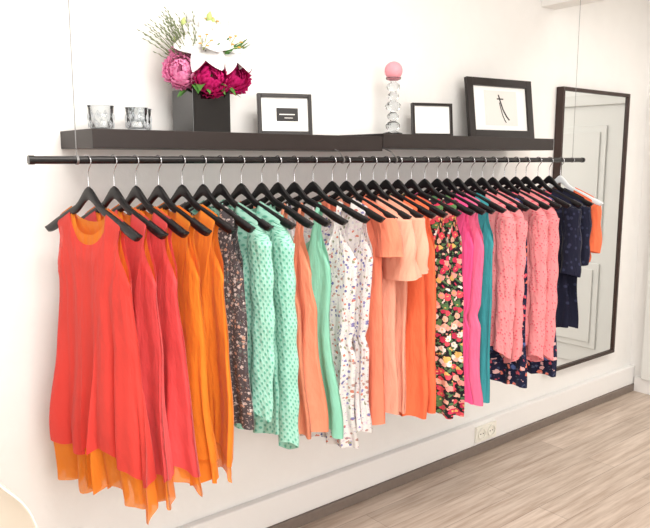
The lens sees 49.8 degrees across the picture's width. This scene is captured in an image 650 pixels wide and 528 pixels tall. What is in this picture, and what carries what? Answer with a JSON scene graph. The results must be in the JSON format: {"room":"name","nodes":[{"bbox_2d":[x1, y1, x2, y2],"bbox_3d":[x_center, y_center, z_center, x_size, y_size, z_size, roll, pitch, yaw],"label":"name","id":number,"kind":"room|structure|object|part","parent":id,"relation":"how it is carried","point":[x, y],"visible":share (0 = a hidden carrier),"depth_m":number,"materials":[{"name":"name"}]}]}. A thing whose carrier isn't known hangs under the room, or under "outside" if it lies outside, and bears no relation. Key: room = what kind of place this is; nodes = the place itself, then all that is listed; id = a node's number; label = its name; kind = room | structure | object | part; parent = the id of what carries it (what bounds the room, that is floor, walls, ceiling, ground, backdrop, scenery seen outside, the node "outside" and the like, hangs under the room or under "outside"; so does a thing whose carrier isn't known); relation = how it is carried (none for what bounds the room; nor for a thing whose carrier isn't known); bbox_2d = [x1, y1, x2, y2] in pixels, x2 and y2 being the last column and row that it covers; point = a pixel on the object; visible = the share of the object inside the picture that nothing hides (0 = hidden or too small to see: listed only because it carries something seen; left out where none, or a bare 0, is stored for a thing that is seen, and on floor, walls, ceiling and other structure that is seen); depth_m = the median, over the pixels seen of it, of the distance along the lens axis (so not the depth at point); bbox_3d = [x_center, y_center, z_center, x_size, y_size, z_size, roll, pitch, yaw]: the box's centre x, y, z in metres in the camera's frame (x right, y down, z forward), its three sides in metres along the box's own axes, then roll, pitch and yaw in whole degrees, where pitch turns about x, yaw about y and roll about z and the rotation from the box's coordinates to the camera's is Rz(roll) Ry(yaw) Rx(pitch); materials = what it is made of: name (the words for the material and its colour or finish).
{"room":"shop","nodes":[
{"label":"shop","id":0,"kind":"room"},
{"bbox_2d":[81,155,168,239],"bbox_3d":[-0.583,-0.191,1.940,0.115,0.221,0.420,-7,11,-38],"label":"clothes hanger","id":1,"kind":"object","parent":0,"point":[114,193],"depth_m":1.91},
{"bbox_2d":[112,155,188,237],"bbox_3d":[-0.533,-0.197,1.980,0.108,0.221,0.421,-7,11,-38],"label":"clothes hanger","id":2,"kind":"object","parent":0,"point":[135,192],"depth_m":1.95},
{"bbox_2d":[127,155,211,235],"bbox_3d":[-0.480,-0.203,2.023,0.108,0.221,0.421,-7,11,-38],"label":"clothes hanger","id":3,"kind":"object","parent":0,"point":[158,191],"depth_m":1.99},
{"bbox_2d":[150,155,236,233],"bbox_3d":[-0.422,-0.210,2.069,0.115,0.221,0.420,-7,11,-38],"label":"clothes hanger","id":4,"kind":"object","parent":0,"point":[182,190],"depth_m":2.04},
{"bbox_2d":[171,155,255,232],"bbox_3d":[-0.367,-0.217,2.113,0.101,0.221,0.422,-7,11,-38],"label":"clothes hanger","id":5,"kind":"object","parent":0,"point":[203,190],"depth_m":2.08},
{"bbox_2d":[190,155,273,231],"bbox_3d":[-0.320,-0.222,2.150,0.108,0.221,0.421,-7,11,-38],"label":"clothes hanger","id":6,"kind":"object","parent":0,"point":[220,189],"depth_m":2.12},
{"bbox_2d":[212,155,295,229],"bbox_3d":[-0.262,-0.229,2.197,0.122,0.221,0.418,-7,11,-38],"label":"clothes hanger","id":7,"kind":"object","parent":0,"point":[241,188],"depth_m":2.17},
{"bbox_2d":[240,155,313,227],"bbox_3d":[-0.202,-0.236,2.245,0.101,0.221,0.422,-7,11,-38],"label":"clothes hanger","id":8,"kind":"object","parent":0,"point":[261,188],"depth_m":2.20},
{"bbox_2d":[246,156,331,226],"bbox_3d":[-0.153,-0.242,2.284,0.115,0.221,0.420,-7,11,-38],"label":"clothes hanger","id":9,"kind":"object","parent":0,"point":[277,187],"depth_m":2.25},
{"bbox_2d":[266,156,348,225],"bbox_3d":[-0.101,-0.248,2.326,0.122,0.221,0.418,-7,11,-38],"label":"clothes hanger","id":10,"kind":"object","parent":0,"point":[293,187],"depth_m":2.29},
{"bbox_2d":[275,156,369,223],"bbox_3d":[-0.041,-0.256,2.374,0.171,0.221,0.405,-7,11,-38],"label":"clothes hanger","id":11,"kind":"object","parent":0,"point":[312,186],"depth_m":2.35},
{"bbox_2d":[0,0,649,527],"bbox_3d":[-0.580,-0.184,2.399,6.720,2.820,0.100,-7,11,-38],"label":"wall","id":12,"kind":"structure","parent":0,"point":[338,53],"depth_m":2.62,"materials":[{"name":"paint"}]},
{"bbox_2d":[60,128,382,151],"bbox_3d":[-0.294,-0.411,2.365,1.098,0.053,0.260,-7,11,-38],"label":"wall shelf","id":13,"kind":"object","parent":12,"relation":"attached to","point":[93,138],"visible":0.96,"depth_m":2.16,"materials":[{"name":"black wood"}]},
{"bbox_2d":[86,104,114,128],"bbox_3d":[-0.663,-0.432,2.073,0.080,0.073,0.080,-7,11,-38],"label":"glass candle holder","id":14,"kind":"object","parent":13,"relation":"on","point":[100,116],"visible":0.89,"depth_m":2.04,"materials":[{"name":"white"}]},
{"bbox_2d":[124,106,147,129],"bbox_3d":[-0.557,-0.429,2.069,0.068,0.067,0.068,-7,11,-38],"label":"glass candle holder","id":15,"kind":"object","parent":13,"relation":"on","point":[136,118],"visible":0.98,"depth_m":2.05,"materials":[{"name":"white"}]},
{"bbox_2d":[146,108,151,129],"bbox_3d":[-0.577,-0.447,2.180,0.076,0.071,0.076,-7,11,-38],"label":"glass candle holder","id":16,"kind":"object","parent":13,"relation":"on","point":[148,109],"visible":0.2,"depth_m":2.17,"materials":[{"name":"clear glass"}]},
{"bbox_2d":[137,7,252,131],"bbox_3d":[-0.397,-0.614,2.236,0.388,0.384,0.242,-7,11,-38],"label":"flower arrangement","id":17,"kind":"object","parent":13,"relation":"on","point":[206,80],"visible":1,"depth_m":2.19,"materials":[{"name":"white plant"}]},
{"bbox_2d":[256,93,312,134],"bbox_3d":[-0.145,-0.528,2.478,0.195,0.145,0.059,-3,9,-17],"label":"picture frame","id":18,"kind":"object","parent":13,"relation":"on","point":[277,113],"visible":0.83,"depth_m":2.46,"materials":[{"name":"black wood"}]},
{"bbox_2d":[276,108,297,120],"bbox_3d":[-0.133,-0.527,2.469,0.078,0.046,0.007,-3,9,-17],"label":"print","id":19,"kind":"object","parent":18,"relation":"attached to","point":[282,114],"depth_m":2.47,"materials":[{"name":"black paper"}]},
{"bbox_2d":[177,365,634,527],"bbox_3d":[-0.537,1.015,2.524,6.520,0.120,0.035,-7,11,-38],"label":"trim","id":20,"kind":"structure","parent":12,"relation":"attached to","point":[266,511],"depth_m":3.18,"materials":[{"name":"white paint"}]},
{"bbox_2d":[343,133,553,150],"bbox_3d":[0.565,-0.526,3.051,1.105,0.053,0.260,-7,11,-38],"label":"wall shelf","id":21,"kind":"object","parent":12,"relation":"attached to","point":[390,141],"visible":0.77,"depth_m":2.90,"materials":[{"name":"black wood"}]},
{"bbox_2d":[385,61,402,133],"bbox_3d":[0.272,-0.663,2.791,0.080,0.295,0.080,-7,11,-38],"label":"candlestick","id":22,"kind":"object","parent":21,"relation":"on","point":[393,70],"visible":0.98,"depth_m":2.77,"materials":[{"name":"clear glass"}]},
{"bbox_2d":[385,61,402,76],"bbox_3d":[0.272,-0.770,2.775,0.072,0.079,0.072,-7,11,-38],"label":"candle","id":23,"kind":"object","parent":22,"relation":"on","point":[392,69],"depth_m":2.75,"materials":[{"name":"pink wax"}]},
{"bbox_2d":[410,103,452,135],"bbox_3d":[0.448,-0.609,2.963,0.185,0.139,0.057,-3,9,-17],"label":"picture frame","id":24,"kind":"object","parent":21,"relation":"on","point":[426,118],"visible":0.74,"depth_m":2.95,"materials":[{"name":"black wood"}]},
{"bbox_2d":[423,112,440,127],"bbox_3d":[0.451,-0.608,2.953,0.081,0.063,0.009,-3,9,-17],"label":"print","id":25,"kind":"object","parent":24,"relation":"attached to","point":[430,119],"depth_m":2.95,"materials":[{"name":"white paper"}]},
{"bbox_2d":[464,76,534,137],"bbox_3d":[0.801,-0.718,3.246,0.405,0.272,0.090,-5,10,-31],"label":"picture frame","id":26,"kind":"object","parent":21,"relation":"on","point":[494,107],"visible":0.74,"depth_m":3.22,"materials":[{"name":"black wood"}]},
{"bbox_2d":[484,90,517,125],"bbox_3d":[0.814,-0.719,3.233,0.203,0.156,0.025,-5,10,-31],"label":"print","id":27,"kind":"object","parent":26,"relation":"attached to","point":[500,106],"depth_m":3.23,"materials":[{"name":"beige paper"}]},
{"bbox_2d":[267,383,633,527],"bbox_3d":[-0.534,1.097,2.533,6.520,0.045,0.045,-7,11,-38],"label":"baseboard","id":28,"kind":"structure","parent":12,"relation":"attached to","point":[305,518],"depth_m":3.36,"materials":[{"name":"brown wood"}]},
{"bbox_2d":[474,420,496,442],"bbox_3d":[0.824,0.858,3.581,0.160,0.080,0.018,-7,11,-38],"label":"wall outlet","id":29,"kind":"object","parent":12,"relation":"attached to","point":[488,430],"visible":1,"depth_m":3.57,"materials":[{"name":"white plastic"}]},
{"bbox_2d":[552,86,630,370],"bbox_3d":[1.506,-0.195,4.009,0.693,1.557,0.043,-7,11,-38],"label":"wall mirror","id":30,"kind":"object","parent":12,"relation":"attached to","point":[600,127],"visible":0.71,"depth_m":4.04,"materials":[{"name":"mirror"}]},
{"bbox_2d":[292,156,385,222],"bbox_3d":[0.025,-0.264,2.427,0.122,0.221,0.418,-7,11,-38],"label":"clothes hanger","id":31,"kind":"object","parent":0,"point":[331,186],"depth_m":2.40,"materials":[{"name":"black plastic"}]},
{"bbox_2d":[319,156,397,218],"bbox_3d":[0.076,-0.270,2.468,0.101,0.221,0.422,-7,11,-38],"label":"clothes hanger","id":32,"kind":"object","parent":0,"point":[346,185],"depth_m":2.44,"materials":[{"name":"black plastic"}]},
{"bbox_2d":[335,156,411,218],"bbox_3d":[0.126,-0.276,2.508,0.108,0.221,0.421,-7,11,-38],"label":"clothes hanger","id":33,"kind":"object","parent":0,"point":[360,185],"depth_m":2.48,"materials":[{"name":"black plastic"}]},
{"bbox_2d":[350,156,423,217],"bbox_3d":[0.175,-0.281,2.547,0.101,0.221,0.422,-7,11,-38],"label":"clothes hanger","id":34,"kind":"object","parent":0,"point":[372,185],"depth_m":2.52,"materials":[{"name":"black plastic"}]},
{"bbox_2d":[364,156,436,218],"bbox_3d":[0.225,-0.287,2.587,0.101,0.221,0.422,-7,11,-38],"label":"clothes hanger","id":35,"kind":"object","parent":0,"point":[385,184],"depth_m":2.55,"materials":[{"name":"black plastic"}]},
{"bbox_2d":[371,156,447,217],"bbox_3d":[0.274,-0.293,2.626,0.094,0.221,0.423,-7,11,-38],"label":"clothes hanger","id":36,"kind":"object","parent":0,"point":[398,184],"depth_m":2.59,"materials":[{"name":"black plastic"}]},
{"bbox_2d":[389,156,461,216],"bbox_3d":[0.328,-0.300,2.670,0.115,0.221,0.420,-7,11,-38],"label":"clothes hanger","id":37,"kind":"object","parent":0,"point":[410,183],"depth_m":2.63,"materials":[{"name":"black plastic"}]},
{"bbox_2d":[403,156,474,215],"bbox_3d":[0.387,-0.307,2.717,0.115,0.221,0.420,-7,11,-38],"label":"clothes hanger","id":38,"kind":"object","parent":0,"point":[424,183],"depth_m":2.68,"materials":[{"name":"black plastic"}]},
{"bbox_2d":[415,156,485,214],"bbox_3d":[0.443,-0.313,2.762,0.094,0.221,0.423,-7,11,-38],"label":"clothes hanger","id":39,"kind":"object","parent":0,"point":[437,182],"depth_m":2.72,"materials":[{"name":"black plastic"}]},
{"bbox_2d":[422,156,495,213],"bbox_3d":[0.488,-0.319,2.798,0.094,0.221,0.423,-7,11,-38],"label":"clothes hanger","id":40,"kind":"object","parent":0,"point":[447,182],"depth_m":2.76,"materials":[{"name":"black plastic"}]},
{"bbox_2d":[439,156,506,213],"bbox_3d":[0.538,-0.325,2.838,0.101,0.221,0.422,-7,11,-38],"label":"clothes hanger","id":41,"kind":"object","parent":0,"point":[458,182],"depth_m":2.79,"materials":[{"name":"black plastic"}]},
{"bbox_2d":[298,391,649,527],"bbox_3d":[0.899,1.429,0.792,6.520,0.100,4.600,-7,11,-38],"label":"floor","id":42,"kind":"structure","parent":0,"point":[589,468],"depth_m":3.23,"materials":[{"name":"laminate"}]},
{"bbox_2d":[0,483,37,527],"bbox_3d":[-0.760,0.880,1.292,0.440,0.847,0.484,-1,8,-4],"label":"shell chair","id":43,"kind":"object","parent":42,"relation":"on","point":[14,513],"visible":1,"depth_m":1.43,"materials":[{"name":"beige plastic"}]},
{"bbox_2d":[541,0,604,9],"bbox_3d":[2.586,-1.227,1.778,0.120,0.375,4.600,-7,11,-38],"label":"ceiling beam","id":44,"kind":"structure","parent":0,"point":[551,4],"depth_m":3.48,"materials":[{"name":"white paint"}]},
{"bbox_2d":[630,68,649,376],"bbox_3d":[3.472,-0.222,2.653,0.100,2.820,4.600,-7,11,-38],"label":"wall","id":45,"kind":"structure","parent":0,"point":[643,249],"depth_m":4.43,"materials":[{"name":"paint"}]},
{"bbox_2d":[634,376,649,394],"bbox_3d":[3.439,1.032,2.784,0.020,0.100,4.555,-7,11,-38],"label":"baseboard","id":46,"kind":"structure","parent":45,"relation":"attached to","point":[640,385],"depth_m":4.49,"materials":[{"name":"white paint"}]},
{"bbox_2d":[641,250,649,380],"bbox_3d":[2.317,-0.107,3.989,0.047,1.800,0.920,-7,11,-38],"label":"door","id":47,"kind":"structure","parent":45,"relation":"in","point":[645,369],"depth_m":4.40,"materials":[{"name":"white paint"}]},
{"bbox_3d":[0.899,-1.261,0.393,6.520,0.100,4.600,-7,11,-38],"label":"ceiling","id":48,"kind":"structure","parent":0,"visible":0},
{"bbox_2d":[27,0,584,164],"bbox_3d":[0.226,-0.947,2.534,2.586,1.152,0.093,-7,11,-38],"label":"clothes rack","id":49,"kind":"object","parent":48,"relation":"hanging from","point":[31,159],"visible":0.98,"depth_m":2.19,"materials":[{"name":"black metal"}]},
{"bbox_2d":[45,155,142,241],"bbox_3d":[-0.639,-0.184,1.895,0.115,0.221,0.420,-7,11,-38],"label":"clothes hanger","id":50,"kind":"object","parent":49,"relation":"hanging from","point":[88,193],"depth_m":1.88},
{"bbox_2d":[49,206,157,523],"bbox_3d":[-0.644,0.268,1.957,0.410,0.855,0.121,7,11,40],"label":"dress","id":51,"kind":"object","parent":49,"relation":"hanging from","point":[100,434],"visible":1,"depth_m":1.91,"materials":[{"name":"red fabric"}]},
{"bbox_2d":[84,206,175,509],"bbox_3d":[-0.584,0.256,2.001,0.421,0.843,0.110,6,10,35],"label":"dress","id":52,"kind":"object","parent":49,"relation":"hanging from","point":[142,266],"visible":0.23,"depth_m":1.90,"materials":[{"name":"red fabric"}]},
{"bbox_2d":[111,204,202,496],"bbox_3d":[-0.532,0.232,2.041,0.472,0.809,0.113,6,10,35],"label":"dress","id":53,"kind":"object","parent":49,"relation":"hanging from","point":[178,404],"visible":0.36,"depth_m":1.94,"materials":[{"name":"red fabric"}]},
{"bbox_2d":[135,203,218,485],"bbox_3d":[-0.481,0.229,2.092,0.445,0.818,0.104,6,10,36],"label":"dress","id":54,"kind":"object","parent":49,"relation":"hanging from","point":[188,268],"visible":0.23,"depth_m":1.98,"materials":[{"name":"orange fabric"}]},
{"bbox_2d":[157,202,233,482],"bbox_3d":[-0.423,0.218,2.123,0.433,0.804,0.108,7,11,38],"label":"dress","id":55,"kind":"object","parent":49,"relation":"hanging from","point":[211,264],"visible":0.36,"depth_m":2.03,"materials":[{"name":"orange fabric"}]},
{"bbox_2d":[179,202,253,429],"bbox_3d":[-0.364,0.154,2.165,0.391,0.685,0.103,7,11,41],"label":"dress","id":56,"kind":"object","parent":49,"relation":"hanging from","point":[234,290],"visible":0.29,"depth_m":2.07,"materials":[{"name":"fabric"}]},
{"bbox_2d":[189,200,274,421],"bbox_3d":[-0.321,0.135,2.198,0.434,0.666,0.084,7,11,39],"label":"dress","id":57,"kind":"object","parent":49,"relation":"hanging from","point":[255,247],"visible":0.3,"depth_m":2.08,"materials":[{"name":"green fabric"}]},
{"bbox_2d":[211,199,299,448],"bbox_3d":[-0.257,0.185,2.261,0.446,0.782,0.107,6,10,35],"label":"dress","id":58,"kind":"object","parent":49,"relation":"hanging from","point":[284,424],"visible":0.23,"depth_m":2.14,"materials":[{"name":"green fabric"}]},
{"bbox_2d":[239,201,310,439],"bbox_3d":[-0.192,0.171,2.306,0.400,0.748,0.106,7,11,38],"label":"camisole","id":59,"kind":"object","parent":49,"relation":"hanging from","point":[304,422],"visible":0.08,"depth_m":2.21,"materials":[{"name":"orange fabric"}]},
{"bbox_2d":[253,202,328,431],"bbox_3d":[-0.144,0.168,2.350,0.399,0.758,0.105,6,11,37],"label":"camisole","id":60,"kind":"object","parent":49,"relation":"hanging from","point":[316,396],"visible":0.23,"depth_m":2.25,"materials":[{"name":"orange fabric"}]},
{"bbox_3d":[0.248,-0.385,2.591,2.586,0.024,0.024,-7,11,-38],"label":"rod","id":61,"kind":"part","parent":49,"relation":"part of","materials":[{"name":"black metal"}]},
{"bbox_2d":[269,201,343,438],"bbox_3d":[-0.097,0.178,2.394,0.401,0.788,0.105,7,11,38],"label":"dress","id":62,"kind":"object","parent":49,"relation":"hanging from","point":[316,249],"visible":0.3,"depth_m":2.31,"materials":[{"name":"green fabric"}]},
{"bbox_2d":[284,200,358,448],"bbox_3d":[-0.045,0.201,2.443,0.383,0.849,0.100,5,10,30],"label":"floral dress","id":63,"kind":"object","parent":49,"relation":"hanging from","point":[343,261],"visible":0.33,"depth_m":2.37,"materials":[{"name":"white fabric"}]},
{"bbox_2d":[299,197,372,432],"bbox_3d":[0.024,0.175,2.493,0.367,0.824,0.099,6,10,33],"label":"floral dress","id":64,"kind":"object","parent":49,"relation":"hanging from","point":[356,233],"visible":0.23,"depth_m":2.40,"materials":[{"name":"white fabric"}]},
{"bbox_2d":[296,195,403,424],"bbox_3d":[0.072,0.161,2.538,0.493,0.816,0.093,8,11,42],"label":"blouse","id":65,"kind":"object","parent":49,"relation":"hanging from","point":[385,237],"visible":0.25,"depth_m":2.42,"materials":[{"name":"orange fabric"}]},
{"bbox_2d":[336,196,421,414],"bbox_3d":[0.123,0.145,2.575,0.522,0.796,0.107,6,11,37],"label":"blouse","id":66,"kind":"object","parent":49,"relation":"hanging from","point":[405,268],"visible":0.17,"depth_m":2.46,"materials":[{"name":"orange fabric"}]},
{"bbox_2d":[351,195,428,413],"bbox_3d":[0.172,0.140,2.610,0.507,0.796,0.095,7,11,38],"label":"blouse","id":67,"kind":"object","parent":49,"relation":"hanging from","point":[422,251],"visible":0.11,"depth_m":2.51,"materials":[{"name":"orange fabric"}]},
{"bbox_2d":[365,195,427,418],"bbox_3d":[0.222,0.152,2.648,0.394,0.823,0.101,8,12,43],"label":"dress","id":68,"kind":"object","parent":49,"relation":"hanging from","point":[415,343],"visible":0.2,"depth_m":2.57,"materials":[{"name":"orange fabric"}]},
{"bbox_2d":[373,194,435,413],"bbox_3d":[0.266,0.147,2.688,0.390,0.825,0.104,7,11,38],"label":"dress","id":69,"kind":"object","parent":49,"relation":"hanging from","point":[429,279],"visible":0.09,"depth_m":2.59,"materials":[{"name":"orange fabric"}]},
{"bbox_2d":[390,193,453,418],"bbox_3d":[0.327,0.149,2.740,0.420,0.845,0.115,6,10,35],"label":"floral dress","id":70,"kind":"object","parent":49,"relation":"hanging from","point":[443,358],"visible":0.12,"depth_m":2.64,"materials":[{"name":"multicoloured fabric"}]},
{"bbox_2d":[402,193,464,416],"bbox_3d":[0.376,0.155,2.780,0.408,0.862,0.112,7,11,40],"label":"floral dress","id":71,"kind":"object","parent":49,"relation":"hanging from","point":[450,221],"visible":0.16,"depth_m":2.68,"materials":[{"name":"multicoloured fabric"}]},
{"bbox_2d":[416,193,473,404],"bbox_3d":[0.443,0.135,2.835,0.092,0.844,0.374,-8,12,-44],"label":"dress","id":72,"kind":"object","parent":49,"relation":"hanging from","point":[466,234],"visible":0.1,"depth_m":2.71,"materials":[{"name":"pink fabric"}]},
{"bbox_2d":[423,193,483,405],"bbox_3d":[0.493,0.131,2.860,0.378,0.845,0.094,8,12,43],"label":"dress","id":73,"kind":"object","parent":49,"relation":"hanging from","point":[478,260],"visible":0.09,"depth_m":2.77,"materials":[{"name":"pink fabric"}]},
{"bbox_2d":[435,193,493,402],"bbox_3d":[0.530,0.129,2.909,0.375,0.854,0.096,6,11,37],"label":"dress","id":74,"kind":"object","parent":49,"relation":"hanging from","point":[484,314],"visible":0.2,"depth_m":2.80,"materials":[{"name":"teal fabric"}]},
{"bbox_2d":[451,191,516,358],"bbox_3d":[0.605,0.031,2.946,0.436,0.680,0.088,8,11,42],"label":"cardigan","id":75,"kind":"object","parent":49,"relation":"hanging from","point":[503,226],"visible":0.2,"depth_m":2.82,"materials":[{"name":"pink fabric"}]},
{"bbox_2d":[452,156,518,212],"bbox_3d":[0.600,-0.332,2.888,0.094,0.221,0.423,-7,11,-38],"label":"clothes hanger","id":76,"kind":"object","parent":49,"relation":"hanging from","point":[470,181],"depth_m":2.85,"materials":[{"name":"black plastic"}]},
{"bbox_2d":[462,190,527,362],"bbox_3d":[0.659,0.045,2.994,0.426,0.721,0.092,7,11,37],"label":"cardigan","id":77,"kind":"object","parent":49,"relation":"hanging from","point":[522,224],"visible":0.07,"depth_m":2.85,"materials":[{"name":"pink fabric"}]},
{"bbox_2d":[463,157,529,211],"bbox_3d":[0.657,-0.339,2.933,0.094,0.221,0.423,-7,11,-38],"label":"clothes hanger","id":78,"kind":"object","parent":49,"relation":"hanging from","point":[481,181],"depth_m":2.90,"materials":[{"name":"black plastic"}]},
{"bbox_2d":[474,190,526,387],"bbox_3d":[0.715,0.098,3.047,0.397,0.833,0.089,6,10,36],"label":"floral dress","id":79,"kind":"object","parent":49,"relation":"hanging from","point":[515,372],"visible":0.09,"depth_m":2.99,"materials":[{"name":"fabric"}]},
{"bbox_2d":[473,157,539,210],"bbox_3d":[0.713,-0.345,2.978,0.094,0.221,0.423,-7,11,-38],"label":"clothes hanger","id":80,"kind":"object","parent":49,"relation":"hanging from","point":[493,181],"depth_m":2.94,"materials":[{"name":"black plastic"}]},
{"bbox_2d":[484,189,548,361],"bbox_3d":[0.777,0.042,3.086,0.427,0.741,0.092,7,11,41],"label":"cardigan","id":81,"kind":"object","parent":49,"relation":"hanging from","point":[537,239],"visible":0.15,"depth_m":2.96,"materials":[{"name":"pink fabric"}]},
{"bbox_2d":[485,157,550,209],"bbox_3d":[0.775,-0.353,3.028,0.086,0.221,0.424,-7,11,-38],"label":"clothes hanger","id":82,"kind":"object","parent":49,"relation":"hanging from","point":[503,181],"depth_m":2.99,"materials":[{"name":"black plastic"}]},
{"bbox_2d":[497,189,559,360],"bbox_3d":[0.834,0.037,3.132,0.088,0.746,0.437,-8,12,-44],"label":"cardigan","id":83,"kind":"object","parent":49,"relation":"hanging from","point":[553,231],"visible":0.07,"depth_m":3.00,"materials":[{"name":"pink fabric"}]},
{"bbox_2d":[497,157,561,208],"bbox_3d":[0.837,-0.360,3.078,0.079,0.221,0.425,-7,11,-38],"label":"clothes hanger","id":84,"kind":"object","parent":49,"relation":"hanging from","point":[515,180],"depth_m":3.04,"materials":[{"name":"black plastic"}]},
{"bbox_2d":[507,157,570,208],"bbox_3d":[0.896,-0.367,3.124,0.072,0.221,0.425,-7,11,-38],"label":"clothes hanger","id":85,"kind":"object","parent":49,"relation":"hanging from","point":[525,180],"depth_m":3.08,"materials":[{"name":"black plastic"}]},
{"bbox_2d":[526,190,556,376],"bbox_3d":[0.900,0.076,3.196,0.371,0.834,0.092,7,11,40],"label":"floral dress","id":86,"kind":"object","parent":49,"relation":"hanging from","point":[547,367],"visible":0.07,"depth_m":3.13,"materials":[{"name":"fabric"}]},
{"bbox_2d":[519,188,581,327],"bbox_3d":[0.964,-0.028,3.227,0.450,0.646,0.095,7,11,41],"label":"dress","id":87,"kind":"object","parent":49,"relation":"hanging from","point":[570,243],"visible":0.23,"depth_m":3.09,"materials":[{"name":"blue fabric"}]},
{"bbox_2d":[519,157,582,207],"bbox_3d":[0.966,-0.375,3.180,0.072,0.221,0.425,-7,11,-38],"label":"clothes hanger","id":88,"kind":"object","parent":49,"relation":"hanging from","point":[537,180],"depth_m":3.15,"materials":[{"name":"black plastic"}]},
{"bbox_2d":[530,188,591,328],"bbox_3d":[1.038,-0.037,3.291,0.441,0.646,0.087,8,12,44],"label":"dress","id":89,"kind":"object","parent":49,"relation":"hanging from","point":[586,220],"visible":0.11,"depth_m":3.13,"materials":[{"name":"fabric"}]},
{"bbox_2d":[531,157,593,206],"bbox_3d":[1.036,-0.384,3.236,0.064,0.221,0.426,-7,11,-38],"label":"clothes hanger","id":90,"kind":"object","parent":49,"relation":"hanging from","point":[548,179],"depth_m":3.20,"materials":[{"name":"black plastic"}]},
{"bbox_2d":[540,187,601,261],"bbox_3d":[1.106,-0.193,3.322,0.089,0.346,0.436,-7,11,-38],"label":"blouse","id":91,"kind":"object","parent":49,"relation":"hanging from","point":[596,211],"visible":0.06,"depth_m":3.17,"materials":[{"name":"orange fabric"}]},
{"bbox_2d":[541,157,603,205],"bbox_3d":[1.106,-0.392,3.293,0.050,0.221,0.426,-7,11,-38],"label":"clothes hanger","id":92,"kind":"object","parent":49,"relation":"hanging from","point":[560,179],"depth_m":3.26,"materials":[{"name":"white plastic"}]}
]}

